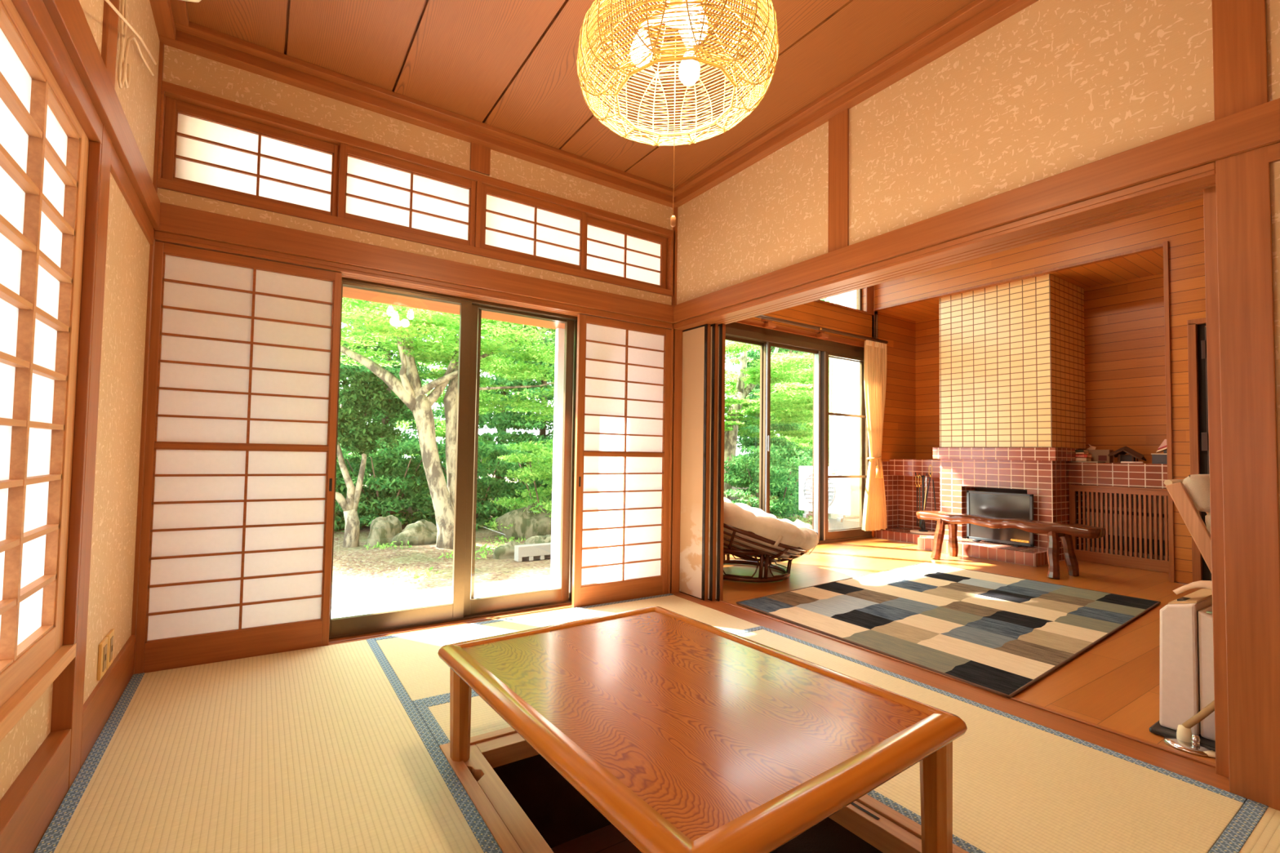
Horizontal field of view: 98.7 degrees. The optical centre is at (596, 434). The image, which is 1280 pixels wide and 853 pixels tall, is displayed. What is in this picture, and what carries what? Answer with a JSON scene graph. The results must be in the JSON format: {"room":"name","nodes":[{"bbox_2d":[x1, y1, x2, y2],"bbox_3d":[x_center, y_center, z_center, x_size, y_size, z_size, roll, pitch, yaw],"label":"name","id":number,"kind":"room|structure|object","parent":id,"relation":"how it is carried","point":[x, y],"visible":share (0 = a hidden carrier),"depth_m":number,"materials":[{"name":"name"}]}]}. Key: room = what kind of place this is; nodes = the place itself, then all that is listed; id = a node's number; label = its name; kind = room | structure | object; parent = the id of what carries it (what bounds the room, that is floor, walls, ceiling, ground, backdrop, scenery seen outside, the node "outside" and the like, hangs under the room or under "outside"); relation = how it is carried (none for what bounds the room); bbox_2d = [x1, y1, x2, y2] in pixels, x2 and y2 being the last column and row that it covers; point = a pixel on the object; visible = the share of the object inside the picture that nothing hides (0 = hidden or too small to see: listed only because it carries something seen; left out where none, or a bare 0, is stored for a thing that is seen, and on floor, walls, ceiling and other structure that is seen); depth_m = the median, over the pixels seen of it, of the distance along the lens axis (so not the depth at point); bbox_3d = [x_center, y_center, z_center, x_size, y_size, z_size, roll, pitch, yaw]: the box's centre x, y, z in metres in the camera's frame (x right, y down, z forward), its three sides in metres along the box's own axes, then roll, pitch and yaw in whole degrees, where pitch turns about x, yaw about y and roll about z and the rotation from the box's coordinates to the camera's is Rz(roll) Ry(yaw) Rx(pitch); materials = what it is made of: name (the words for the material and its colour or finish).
{"room":"traditional dwelling","nodes":[
{"label":"traditional dwelling","id":0,"kind":"room"},
{"bbox_2d":[0,0,159,799],"bbox_3d":[-0.948,-0.453,0.691,0.100,2.750,3.850,2,-2,-32],"label":"wall","id":1,"kind":"structure","parent":0,"point":[110,601],"depth_m":1.84,"materials":[{"name":"paint"}]},
{"bbox_2d":[0,728,71,852],"bbox_3d":[-0.673,0.854,0.233,0.044,0.205,2.837,2,-2,-32],"label":"baseboard","id":2,"kind":"structure","parent":1,"relation":"attached to","point":[28,806],"depth_m":1.25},
{"bbox_2d":[0,642,75,742],"bbox_3d":[-0.695,0.544,0.227,0.110,0.038,2.837,2,-2,-32],"label":"trim","id":3,"kind":"structure","parent":1,"relation":"attached to","point":[11,712],"depth_m":1.20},
{"bbox_2d":[0,0,88,707],"bbox_3d":[-1.099,-0.135,0.955,0.034,1.357,1.192,2,-2,-32],"label":"screen","id":4,"kind":"object","parent":3,"relation":"on","point":[44,147],"visible":1,"depth_m":1.23,"materials":[{"name":"paper"}]},
{"bbox_2d":[62,140,101,644],"bbox_3d":[-1.386,-0.121,1.476,0.023,1.357,0.016,2,-2,-32],"label":"trim","id":5,"kind":"structure","parent":1,"relation":"attached to","point":[95,148],"depth_m":1.47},
{"bbox_2d":[11,0,154,244],"bbox_3d":[-0.899,-0.847,0.642,0.120,0.065,3.699,2,-2,-32],"label":"trim","id":6,"kind":"structure","parent":1,"relation":"attached to","point":[34,14],"depth_m":1.28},
{"bbox_2d":[50,0,119,791],"bbox_3d":[-1.445,-0.345,1.516,0.100,2.665,0.105,2,-2,-32],"label":"trim","id":7,"kind":"structure","parent":1,"relation":"attached to","point":[68,693],"depth_m":1.52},
{"bbox_2d":[42,0,160,229],"bbox_3d":[-0.843,-0.935,0.668,0.038,0.114,3.682,2,-2,-32],"label":"trim","id":8,"kind":"structure","parent":1,"relation":"attached to","point":[68,16],"depth_m":1.44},
{"bbox_2d":[97,636,108,680],"bbox_3d":[-1.588,0.721,1.761,0.012,0.113,0.083,2,-2,-32],"label":"wall outlet","id":9,"kind":"object","parent":1,"relation":"attached to","point":[103,646],"visible":1,"depth_m":1.74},
{"bbox_2d":[80,635,134,768],"bbox_3d":[-1.659,0.895,1.860,0.020,0.203,0.757,2,-2,-32],"label":"baseboard","id":10,"kind":"structure","parent":1,"relation":"attached to","point":[98,708],"depth_m":1.79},
{"bbox_2d":[117,0,154,88],"bbox_3d":[-1.528,-1.330,1.819,0.024,0.598,0.439,2,-2,-30],"label":"power cable","id":11,"kind":"object","parent":1,"relation":"attached to","point":[122,59],"visible":0.98,"depth_m":1.67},
{"bbox_2d":[131,41,164,674],"bbox_3d":[-1.847,-0.349,2.255,0.015,2.620,0.060,2,-2,-32],"label":"trim","id":12,"kind":"structure","parent":1,"relation":"attached to","point":[137,553],"depth_m":2.23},
{"bbox_2d":[149,0,189,39],"bbox_3d":[-0.790,-1.701,0.704,0.112,0.070,3.655,2,-2,-32],"label":"trim","id":13,"kind":"structure","parent":1,"relation":"attached to","point":[166,13],"depth_m":2.16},
{"bbox_2d":[157,44,675,323],"bbox_3d":[-0.728,-0.166,3.005,2.992,3.150,0.148,2,-2,-32],"label":"wall","id":14,"kind":"structure","parent":0,"point":[181,68],"depth_m":2.73,"materials":[{"name":"paint"}]},
{"bbox_2d":[161,97,339,216],"bbox_3d":[-1.541,-1.230,2.496,0.682,0.366,0.026,2,-2,-32],"label":"transom shoji","id":15,"kind":"object","parent":14,"relation":"attached to","point":[203,147],"visible":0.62,"depth_m":2.48,"materials":[{"name":"paper"}]},
{"bbox_2d":[148,604,573,672],"bbox_3d":[-0.714,1.033,2.952,2.742,0.050,0.118,2,-2,-32],"label":"trim","id":16,"kind":"structure","parent":14,"relation":"attached to","point":[358,637],"depth_m":2.87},
{"bbox_2d":[133,240,342,674],"bbox_3d":[-1.546,0.096,2.422,0.706,1.762,0.027,2,-2,-32],"label":"screen","id":17,"kind":"object","parent":16,"relation":"on","point":[236,539],"visible":1,"depth_m":2.40,"materials":[{"name":"paper"}]},
{"bbox_2d":[571,314,671,608],"bbox_3d":[0.178,0.166,3.482,0.718,1.762,0.027,2,-2,-32],"label":"screen","id":18,"kind":"object","parent":16,"relation":"on","point":[621,483],"visible":1,"depth_m":3.46,"materials":[{"name":"paper"}]},
{"bbox_2d":[154,230,673,329],"bbox_3d":[-0.680,-0.771,3.014,2.742,0.037,0.112,2,-2,-32],"label":"trim","id":19,"kind":"structure","parent":14,"relation":"attached to","point":[347,271],"depth_m":2.79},
{"bbox_2d":[154,202,675,323],"bbox_3d":[-0.649,-0.849,2.970,2.742,0.114,0.038,2,-2,-32],"label":"trim","id":20,"kind":"structure","parent":14,"relation":"attached to","point":[174,219],"depth_m":2.71,"materials":[{"name":"wood"}]},
{"bbox_2d":[156,80,675,296],"bbox_3d":[-0.669,-1.196,3.024,2.742,0.448,0.100,2,-2,-32],"label":"trim","id":21,"kind":"structure","parent":14,"relation":"attached to","point":[171,91],"depth_m":2.70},
{"bbox_2d":[337,142,475,246],"bbox_3d":[-0.957,-1.208,2.820,0.677,0.366,0.026,2,-2,-32],"label":"transom shoji","id":22,"kind":"object","parent":21,"relation":"in","point":[375,188],"visible":0.88,"depth_m":2.80,"materials":[{"name":"paper"}]},
{"bbox_2d":[480,183,586,271],"bbox_3d":[-0.360,-1.184,3.187,0.670,0.366,0.026,2,-2,-32],"label":"transom shoji","id":23,"kind":"object","parent":21,"relation":"in","point":[513,224],"visible":0.86,"depth_m":3.17,"materials":[{"name":"paper"}]},
{"bbox_2d":[585,215,666,288],"bbox_3d":[0.182,-1.161,3.555,0.666,0.366,0.026,2,-2,-32],"label":"transom shoji","id":24,"kind":"object","parent":21,"relation":"in","point":[612,250],"visible":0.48,"depth_m":3.55,"materials":[{"name":"paper"}]},
{"bbox_2d":[158,21,680,208],"bbox_3d":[-0.619,-1.617,2.970,2.782,0.070,0.122,2,-2,-32],"label":"trim","id":25,"kind":"structure","parent":14,"relation":"attached to","point":[196,39],"depth_m":2.71,"materials":[{"name":"wood"}]},
{"bbox_2d":[328,277,577,639],"bbox_3d":[-0.738,0.143,3.063,1.392,1.795,0.105,2,-2,-32],"label":"window","id":26,"kind":"structure","parent":14,"relation":"in","point":[464,606],"depth_m":3.06,"materials":[{"name":"brown metal"}]},
{"bbox_2d":[474,181,481,248],"bbox_3d":[-0.669,-1.195,3.024,0.027,0.366,0.100,2,-2,-32],"label":"trim","id":27,"kind":"structure","parent":14,"relation":"attached to","point":[478,184],"depth_m":2.98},
{"bbox_2d":[470,142,490,175],"bbox_3d":[-0.640,-1.511,3.003,0.111,0.160,0.020,2,-2,-32],"label":"trim","id":28,"kind":"structure","parent":14,"relation":"attached to","point":[480,155],"depth_m":2.99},
{"bbox_2d":[667,207,682,593],"bbox_3d":[0.561,-0.228,3.750,0.202,2.665,0.112,2,-2,-32],"label":"trim","id":29,"kind":"structure","parent":14,"relation":"attached to","point":[676,371],"depth_m":3.67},
{"bbox_2d":[550,328,564,588],"bbox_3d":[-0.826,0.314,3.190,3.052,2.200,0.370,2,-2,-32],"label":"wall","id":30,"kind":"structure","parent":0,"point":[560,332],"depth_m":3.71,"materials":[{"name":"white paint"}]},
{"bbox_2d":[342,286,564,328],"bbox_3d":[-0.807,-0.768,3.230,3.052,0.034,0.387,2,-2,-32],"label":"trim","id":31,"kind":"structure","parent":30,"relation":"attached to","point":[348,292],"depth_m":3.21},
{"bbox_2d":[186,0,974,188],"bbox_3d":[0.322,-1.707,1.445,2.942,0.035,3.850,2,-2,-32],"label":"ceiling","id":32,"kind":"structure","parent":0,"point":[508,65],"depth_m":2.40,"materials":[{"name":"brown wood"}]},
{"bbox_2d":[576,0,779,226],"bbox_3d":[0.222,-1.130,1.539,0.552,1.111,0.552,3,-3,-44],"label":"pendant lamp","id":33,"kind":"object","parent":32,"relation":"hanging from","point":[688,17],"visible":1,"depth_m":1.51,"materials":[{"name":"wicker"}]},
{"bbox_2d":[638,12,668,31],"bbox_3d":[0.160,-1.156,1.543,0.091,0.066,0.023,1,-2,3],"label":"bulb socket","id":34,"kind":"object","parent":33,"relation":"attached to","point":[665,15],"depth_m":1.53,"materials":[{"name":"white plastic"}]},
{"bbox_2d":[677,23,693,51],"bbox_3d":[0.256,-1.153,1.591,0.023,0.066,0.091,0,-2,33],"label":"bulb socket","id":35,"kind":"object","parent":33,"relation":"attached to","point":[679,27],"depth_m":1.59,"materials":[{"name":"white plastic"}]},
{"bbox_2d":[734,285,915,537],"bbox_3d":[2.091,-0.416,5.755,4.530,3.750,0.150,2,-2,-32],"label":"wall","id":36,"kind":"structure","parent":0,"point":[899,433],"depth_m":6.56,"materials":[{"name":"brown wood"}]},
{"bbox_2d":[724,322,872,554],"bbox_3d":[1.727,0.054,5.525,3.400,2.220,0.140,2,-2,-32],"label":"window","id":37,"kind":"structure","parent":36,"relation":"attached to","point":[821,349],"depth_m":5.91,"materials":[{"name":"brown metal"}]},
{"bbox_2d":[754,315,888,343],"bbox_3d":[2.276,-1.083,5.747,2.530,0.110,0.143,2,-2,-32],"label":"pole","id":38,"kind":"object","parent":36,"relation":"attached to","point":[767,321],"visible":0.97,"depth_m":5.70,"materials":[{"name":"wood"}]},
{"bbox_2d":[862,339,887,531],"bbox_3d":[3.166,0.017,6.214,0.400,2.143,0.146,2,-2,-32],"label":"curtain","id":39,"kind":"object","parent":38,"relation":"hanging from","point":[874,512],"visible":1,"depth_m":6.19,"materials":[{"name":"fabric"}]},
{"bbox_2d":[828,518,859,529],"bbox_3d":[1.788,1.341,6.066,4.600,0.550,0.850,2,-2,-32],"label":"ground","id":40,"kind":"structure","parent":0,"point":[833,524],"depth_m":7.22,"materials":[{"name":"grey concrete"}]},
{"bbox_2d":[798,466,859,522],"bbox_3d":[3.064,0.771,7.182,0.380,0.685,0.770,2,-2,-32],"label":"outdoor unit","id":41,"kind":"object","parent":40,"relation":"on","point":[843,493],"visible":0.59,"depth_m":6.93,"materials":[{"name":"silver metal"}]},
{"bbox_2d":[831,289,859,521],"bbox_3d":[3.458,-0.556,7.152,0.150,3.380,0.790,2,-2,-32],"label":"wall","id":42,"kind":"structure","parent":0,"point":[846,429],"depth_m":7.25,"materials":[{"name":"white paint"}]},
{"bbox_2d":[829,296,833,466],"bbox_3d":[3.168,-0.808,7.402,0.050,2.510,0.048,2,-2,-32],"label":"downpipe","id":43,"kind":"object","parent":42,"relation":"attached to","point":[831,299],"visible":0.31,"depth_m":7.37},
{"bbox_2d":[723,537,1215,763],"bbox_3d":[3.514,1.125,3.310,4.460,0.048,5.500,2,-2,-32],"label":"floor","id":44,"kind":"structure","parent":0,"point":[1114,684],"depth_m":3.57,"materials":[{"name":"wood"}]},
{"bbox_2d":[723,497,818,582],"bbox_3d":[1.145,0.747,4.337,1.148,0.689,1.165,2,-2,-32],"label":"papasan chair","id":45,"kind":"object","parent":44,"relation":"on","point":[748,532],"visible":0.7,"depth_m":3.89,"materials":[{"name":"fabric"}]},
{"bbox_2d":[723,523,809,562],"bbox_3d":[1.117,0.764,4.339,1.077,0.464,1.090,2,-2,-32],"label":"bowl","id":46,"kind":"object","parent":45,"relation":"on","point":[745,541],"depth_m":3.88,"materials":[{"name":"wicker"}]},
{"bbox_2d":[735,562,1160,697],"bbox_3d":[2.240,1.073,3.465,2.630,0.013,1.478,2,-3,-35],"label":"rug","id":47,"kind":"object","parent":44,"relation":"on","point":[1000,634],"visible":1,"depth_m":3.15,"materials":[{"name":"multicoloured fabric"}]},
{"bbox_2d":[915,511,1106,579],"bbox_3d":[3.519,0.941,4.753,0.410,0.437,1.315,2,-2,-32],"label":"bench","id":48,"kind":"object","parent":44,"relation":"on","point":[1064,531],"visible":0.99,"depth_m":4.48,"materials":[{"name":"brown wood"}]},
{"bbox_2d":[1068,484,1168,573],"bbox_3d":[4.681,0.822,4.852,0.050,0.705,0.780,2,-2,-32],"label":"radiator cover","id":49,"kind":"object","parent":44,"relation":"on","point":[1160,565],"visible":0.8,"depth_m":4.86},
{"bbox_2d":[1085,491,1168,559],"bbox_3d":[4.831,0.840,4.915,0.158,0.640,0.640,2,-2,-32],"label":"heating unit","id":50,"kind":"object","parent":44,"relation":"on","point":[1157,502],"visible":0.35,"depth_m":4.88,"materials":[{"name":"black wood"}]},
{"bbox_2d":[1103,493,1147,508],"bbox_3d":[4.745,0.601,4.926,0.007,0.115,0.300,2,-2,-32],"label":"grille","id":51,"kind":"object","parent":50,"relation":"attached to","point":[1104,493],"depth_m":4.93,"materials":[{"name":"brown wood"}]},
{"bbox_2d":[1090,534,1168,555],"bbox_3d":[4.764,0.982,4.870,0.007,0.130,0.600,2,-2,-32],"label":"grille","id":52,"kind":"object","parent":50,"relation":"attached to","point":[1158,548],"depth_m":4.86,"materials":[{"name":"brown wood"}]},
{"bbox_2d":[1149,580,1215,751],"bbox_3d":[2.162,0.766,1.932,0.530,0.516,0.195,2,-2,-32],"label":"heater","id":53,"kind":"object","parent":44,"relation":"on","point":[1186,624],"visible":0.44,"depth_m":1.83,"materials":[{"name":"beige plastic"}]},
{"bbox_2d":[1164,474,1211,573],"bbox_3d":[4.186,0.684,3.258,0.650,0.863,1.020,2,-2,-32],"label":"armchair","id":54,"kind":"object","parent":44,"relation":"on","point":[1190,494],"visible":0.28,"depth_m":3.43,"materials":[{"name":"brown wood"}]},
{"bbox_2d":[1182,474,1210,512],"bbox_3d":[4.005,0.382,3.572,0.600,0.243,0.209,2,-2,-32],"label":"cushion","id":55,"kind":"object","parent":54,"relation":"on","point":[1196,487],"depth_m":3.43,"materials":[{"name":"beige fabric"}]},
{"bbox_2d":[1163,700,1215,757],"bbox_3d":[1.976,0.890,1.749,0.240,0.249,0.124,0,-2,35],"label":"tap","id":56,"kind":"object","parent":44,"relation":"on","point":[1184,741],"visible":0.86,"depth_m":1.77,"materials":[{"name":"silver metal"}]},
{"bbox_2d":[676,0,1279,517],"bbox_3d":[1.560,-0.355,2.144,0.166,2.750,3.700,2,-2,-32],"label":"wall","id":57,"kind":"structure","parent":0,"point":[1054,87],"depth_m":2.10,"materials":[{"name":"paint"}]},
{"bbox_2d":[679,324,711,600],"bbox_3d":[0.641,0.168,3.605,0.033,1.775,0.247,2,-2,-32],"label":"door","id":58,"kind":"structure","parent":57,"relation":"in","point":[695,386],"depth_m":3.58,"materials":[{"name":"paper"}]},
{"bbox_2d":[707,324,718,600],"bbox_3d":[0.680,0.169,3.610,0.033,1.775,0.279,2,-2,-32],"label":"door","id":59,"kind":"structure","parent":57,"relation":"in","point":[714,327],"depth_m":3.49,"materials":[{"name":"wood"}]},
{"bbox_2d":[715,323,725,601],"bbox_3d":[0.719,0.170,3.617,0.033,1.775,0.307,2,-2,-32],"label":"door","id":60,"kind":"structure","parent":57,"relation":"in","point":[722,327],"depth_m":3.49,"materials":[{"name":"wood"}]},
{"bbox_2d":[827,108,848,253],"bbox_3d":[1.176,-1.221,2.663,0.020,0.696,0.105,2,-2,-32],"label":"trim","id":61,"kind":"structure","parent":57,"relation":"attached to","point":[838,125],"depth_m":2.65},
{"bbox_2d":[674,0,1039,205],"bbox_3d":[1.483,-1.609,2.101,0.112,0.070,3.655,2,-2,-32],"label":"trim","id":62,"kind":"structure","parent":57,"relation":"attached to","point":[978,16],"depth_m":2.49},
{"bbox_2d":[673,161,1215,330],"bbox_3d":[1.240,-0.748,2.690,0.190,0.036,2.452,2,-2,-32],"label":"trim","id":63,"kind":"structure","parent":57,"relation":"attached to","point":[1188,185],"depth_m":2.11,"materials":[{"name":"wood"}]},
{"bbox_2d":[671,592,1229,791],"bbox_3d":[1.207,1.054,2.625,0.190,0.056,2.452,2,-2,-32],"label":"trim","id":64,"kind":"structure","parent":57,"relation":"attached to","point":[1181,763],"depth_m":2.05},
{"bbox_2d":[673,97,1279,323],"bbox_3d":[1.494,-0.840,2.104,0.038,0.114,3.682,2,-2,-32],"label":"beam","id":65,"kind":"structure","parent":57,"relation":"attached to","point":[1257,126],"depth_m":1.95,"materials":[{"name":"wood"}]},
{"bbox_2d":[1203,186,1229,777],"bbox_3d":[1.926,0.135,1.617,0.085,1.785,0.144,2,-2,-32],"label":"trim","id":66,"kind":"structure","parent":57,"relation":"attached to","point":[1221,732],"depth_m":1.64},
{"bbox_2d":[1211,0,1279,810],"bbox_3d":[1.864,-0.283,1.563,0.105,2.665,0.100,2,-2,-32],"label":"pillar","id":67,"kind":"structure","parent":57,"relation":"attached to","point":[1247,364],"depth_m":1.53,"materials":[{"name":"wood"}]},
{"bbox_2d":[877,248,1163,320],"bbox_3d":[4.323,-1.485,5.634,0.830,0.040,2.500,2,-2,-32],"label":"ceiling","id":68,"kind":"structure","parent":0,"point":[1150,263],"depth_m":5.08,"materials":[{"name":"brown wood"}]},
{"bbox_2d":[874,198,1205,584],"bbox_3d":[4.704,-0.578,4.085,0.080,3.450,5.500,2,-2,-32],"label":"wall","id":69,"kind":"structure","parent":0,"point":[1182,225],"depth_m":4.40,"materials":[{"name":"brown wood"}]},
{"bbox_2d":[874,273,1167,567],"bbox_3d":[4.123,-0.142,5.508,1.210,2.660,2.448,2,-2,-32],"label":"fireplace","id":70,"kind":"object","parent":69,"relation":"attached to","point":[1012,400],"depth_m":5.35,"materials":[{"name":"beige tile"}]},
{"bbox_2d":[910,464,937,534],"bbox_3d":[3.643,0.719,6.109,0.260,0.763,0.266,2,-2,-32],"label":"tool","id":71,"kind":"object","parent":70,"relation":"on","point":[922,522],"visible":0.95,"depth_m":6.06,"materials":[{"name":"black metal"}]},
{"bbox_2d":[966,490,1034,546],"bbox_3d":[3.871,0.811,5.283,0.090,0.496,0.552,2,-2,-32],"label":"fireplace insert","id":72,"kind":"object","parent":70,"relation":"on","point":[996,504],"visible":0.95,"depth_m":5.27,"materials":[{"name":"clear glass"}]},
{"bbox_2d":[1107,446,1146,463],"bbox_3d":[4.839,0.188,4.995,0.174,0.158,0.222,2,-2,-32],"label":"house","id":73,"kind":"object","parent":70,"relation":"on","point":[1120,453],"visible":0.9,"depth_m":4.98,"materials":[{"name":"brown wood"}]},
{"bbox_2d":[872,240,1175,582],"bbox_3d":[3.870,-0.163,5.346,0.052,2.680,2.460,2,-2,-32],"label":"trim","id":74,"kind":"structure","parent":69,"relation":"attached to","point":[1165,245],"depth_m":4.33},
{"bbox_2d":[1186,317,1211,582],"bbox_3d":[4.827,0.126,3.846,0.112,2.030,0.895,2,-2,-32],"label":"door","id":75,"kind":"structure","parent":69,"relation":"in","point":[1197,328],"depth_m":4.18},
{"bbox_2d":[915,273,1166,488],"bbox_3d":[4.294,-0.165,5.642,0.880,2.720,2.600,2,-2,-32],"label":"wall","id":76,"kind":"structure","parent":0,"point":[1125,370],"depth_m":5.27,"materials":[{"name":"brown wood"}]},
{"bbox_3d":[0.243,1.019,1.299,2.842,0.015,3.700,2,-2,-32],"label":"floor","id":77,"kind":"structure","parent":0,"visible":0},
{"bbox_2d":[34,638,502,852],"bbox_3d":[-1.032,0.980,1.716,0.903,0.047,1.653,2,-2,-32],"label":"mat","id":78,"kind":"object","parent":77,"relation":"on","point":[325,748],"visible":1,"depth_m":1.56,"materials":[{"name":"wicker"}]},
{"bbox_2d":[414,691,510,746],"bbox_3d":[-0.175,1.008,2.075,0.931,0.047,0.316,2,-2,-32],"label":"mat","id":79,"kind":"object","parent":77,"relation":"on","point":[435,714],"visible":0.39,"depth_m":1.88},
{"bbox_2d":[374,593,765,705],"bbox_3d":[-0.086,1.036,2.793,1.836,0.047,0.811,2,-2,-32],"label":"mat","id":80,"kind":"object","parent":77,"relation":"on","point":[414,657],"visible":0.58,"depth_m":2.78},
{"bbox_2d":[439,726,968,852],"bbox_3d":[0.186,1.190,1.475,0.933,0.444,1.075,2,-2,-32],"label":"pit","id":81,"kind":"structure","parent":77,"relation":"on","point":[526,806],"depth_m":1.61,"materials":[{"name":"wood"}]},
{"bbox_2d":[437,606,967,852],"bbox_3d":[0.179,0.803,1.435,0.874,0.337,1.090,2,-2,-34],"label":"table","id":82,"kind":"object","parent":81,"relation":"on","point":[686,735],"visible":1,"depth_m":1.21,"materials":[{"name":"brown wood"}]},
{"bbox_2d":[737,627,1246,852],"bbox_3d":[0.963,1.026,1.979,0.904,0.047,1.671,2,-2,-32],"label":"mat","id":83,"kind":"object","parent":77,"relation":"on","point":[1020,785],"visible":0.5,"depth_m":1.52,"materials":[{"name":"wicker"}]},
{"bbox_2d":[1208,799,1279,852],"bbox_3d":[1.719,0.995,0.750,0.903,0.047,1.213,2,-2,-32],"label":"mat","id":84,"kind":"object","parent":77,"relation":"on","point":[1255,828],"visible":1,"depth_m":1.36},
{"label":"outside","id":85,"kind":"structure","parent":0,"visible":0},
{"bbox_2d":[331,470,831,599],"bbox_3d":[-3.879,1.484,16.427,34.000,0.700,26.000,2,-2,-32],"label":"ground","id":86,"kind":"structure","parent":85,"point":[357,571],"depth_m":6.02,"materials":[{"name":"beige soil"}]},
{"bbox_2d":[333,443,364,531],"bbox_3d":[-4.509,0.798,7.951,1.462,1.536,2.268,-1,-3,41],"label":"bush","id":87,"kind":"object","parent":86,"relation":"on","point":[340,525],"visible":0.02,"depth_m":8.22,"materials":[{"name":"green plant"}]},
{"bbox_2d":[335,371,406,547],"bbox_3d":[-3.253,0.346,7.098,1.482,2.353,1.330,2,-2,-32],"label":"tree","id":88,"kind":"object","parent":86,"relation":"on","point":[348,415],"visible":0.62,"depth_m":7.12,"materials":[{"name":"green plant"}]},
{"bbox_2d":[365,515,402,546],"bbox_3d":[-2.867,1.424,7.426,0.529,0.632,0.370,2,-2,-32],"label":"rock","id":89,"kind":"object","parent":86,"relation":"on","point":[383,530],"visible":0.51,"depth_m":7.30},
{"bbox_2d":[334,438,444,526],"bbox_3d":[-3.411,0.811,8.876,2.112,1.540,1.554,3,-3,-41],"label":"bush","id":90,"kind":"object","parent":86,"relation":"on","point":[372,503],"visible":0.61,"depth_m":8.65,"materials":[{"name":"green plant"}]},
{"bbox_2d":[336,300,444,511],"bbox_3d":[-3.988,-1.102,10.242,2.432,5.299,2.384,0,-2,18],"label":"evergreen tree","id":91,"kind":"object","parent":86,"relation":"on","point":[347,370],"visible":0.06,"depth_m":10.07,"materials":[{"name":"green plant"}]},
{"bbox_2d":[391,519,437,545],"bbox_3d":[-2.474,1.444,7.609,0.787,0.498,0.519,2,-2,-32],"label":"rock","id":92,"kind":"object","parent":86,"relation":"on","point":[423,531],"visible":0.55,"depth_m":7.42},
{"bbox_2d":[333,535,525,583],"bbox_3d":[-0.991,1.476,6.851,6.950,0.159,2.617,2,-2,-19],"label":"ground cover","id":93,"kind":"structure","parent":86,"relation":"on","point":[416,575],"depth_m":6.74,"materials":[{"name":"green plant"}]},
{"bbox_2d":[331,575,550,618],"bbox_3d":[-1.197,1.267,3.437,3.360,0.300,1.040,2,-2,-32],"label":"deck","id":94,"kind":"object","parent":86,"relation":"on","point":[356,606],"visible":0.03,"depth_m":3.78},
{"bbox_2d":[340,297,555,549],"bbox_3d":[-1.961,-0.581,7.305,5.640,4.316,4.487,2,-2,-15],"label":"maple tree","id":95,"kind":"object","parent":86,"relation":"on","point":[409,389],"visible":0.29,"depth_m":7.09,"materials":[{"name":"green plant"}]},
{"bbox_2d":[395,315,505,498],"bbox_3d":[-3.193,-1.295,11.937,2.550,5.769,2.208,2,-2,-32],"label":"evergreen tree","id":96,"kind":"object","parent":86,"relation":"on","point":[440,431],"visible":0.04,"depth_m":11.74,"materials":[{"name":"green plant"}]},
{"bbox_2d":[404,438,525,530],"bbox_3d":[-2.202,0.866,9.357,2.111,1.620,1.524,2,-2,-25],"label":"bush","id":97,"kind":"object","parent":86,"relation":"on","point":[487,488],"visible":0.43,"depth_m":9.22,"materials":[{"name":"green plant"}]},
{"bbox_2d":[435,323,554,483],"bbox_3d":[-2.600,-2.297,15.291,3.485,7.981,4.220,-1,-3,40],"label":"tree","id":98,"kind":"object","parent":86,"relation":"on","point":[483,420],"visible":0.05,"depth_m":14.34,"materials":[{"name":"green plant"}]},
{"bbox_2d":[484,439,553,531],"bbox_3d":[-0.743,0.808,8.524,2.029,1.528,1.654,2,-2,-29],"label":"bush","id":99,"kind":"object","parent":86,"relation":"on","point":[532,471],"visible":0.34,"depth_m":8.33,"materials":[{"name":"green plant"}]},
{"bbox_2d":[486,325,555,506],"bbox_3d":[-1.123,-0.906,11.799,2.475,5.131,2.378,3,-3,-38],"label":"evergreen tree","id":100,"kind":"object","parent":86,"relation":"on","point":[518,422],"visible":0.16,"depth_m":11.35,"materials":[{"name":"green plant"}]},
{"bbox_2d":[495,502,551,539],"bbox_3d":[-0.918,1.431,8.251,1.214,0.812,0.606,2,-2,-32],"label":"rock","id":101,"kind":"object","parent":86,"relation":"on","point":[526,524],"visible":0.42,"depth_m":7.97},
{"bbox_2d":[495,440,552,510],"bbox_3d":[-1.003,0.916,10.425,1.911,1.596,1.788,0,-2,15],"label":"bush","id":102,"kind":"object","parent":86,"relation":"on","point":[539,482],"visible":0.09,"depth_m":10.07,"materials":[{"name":"green plant"}]},
{"bbox_2d":[514,542,551,561],"bbox_3d":[-0.698,1.411,6.571,0.580,0.175,0.120,2,-2,-32],"label":"concrete block","id":103,"kind":"object","parent":86,"relation":"on","point":[542,551],"visible":0.66,"depth_m":6.47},
{"bbox_2d":[724,443,813,524],"bbox_3d":[3.017,0.921,9.409,2.113,1.504,1.633,2,-2,-26],"label":"bush","id":104,"kind":"object","parent":86,"relation":"on","point":[745,478],"visible":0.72,"depth_m":9.16,"materials":[{"name":"green plant"}]},
{"bbox_2d":[730,343,807,496],"bbox_3d":[4.785,-0.841,15.424,2.366,5.476,2.536,1,-2,-5],"label":"evergreen tree","id":105,"kind":"object","parent":86,"relation":"on","point":[754,442],"visible":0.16,"depth_m":14.94,"materials":[{"name":"green plant"}]},
{"bbox_2d":[724,340,829,500],"bbox_3d":[3.201,-0.232,10.325,4.559,4.004,3.712,2,-2,-29],"label":"tree","id":106,"kind":"object","parent":86,"relation":"on","point":[786,394],"visible":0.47,"depth_m":9.92,"materials":[{"name":"green plant"}]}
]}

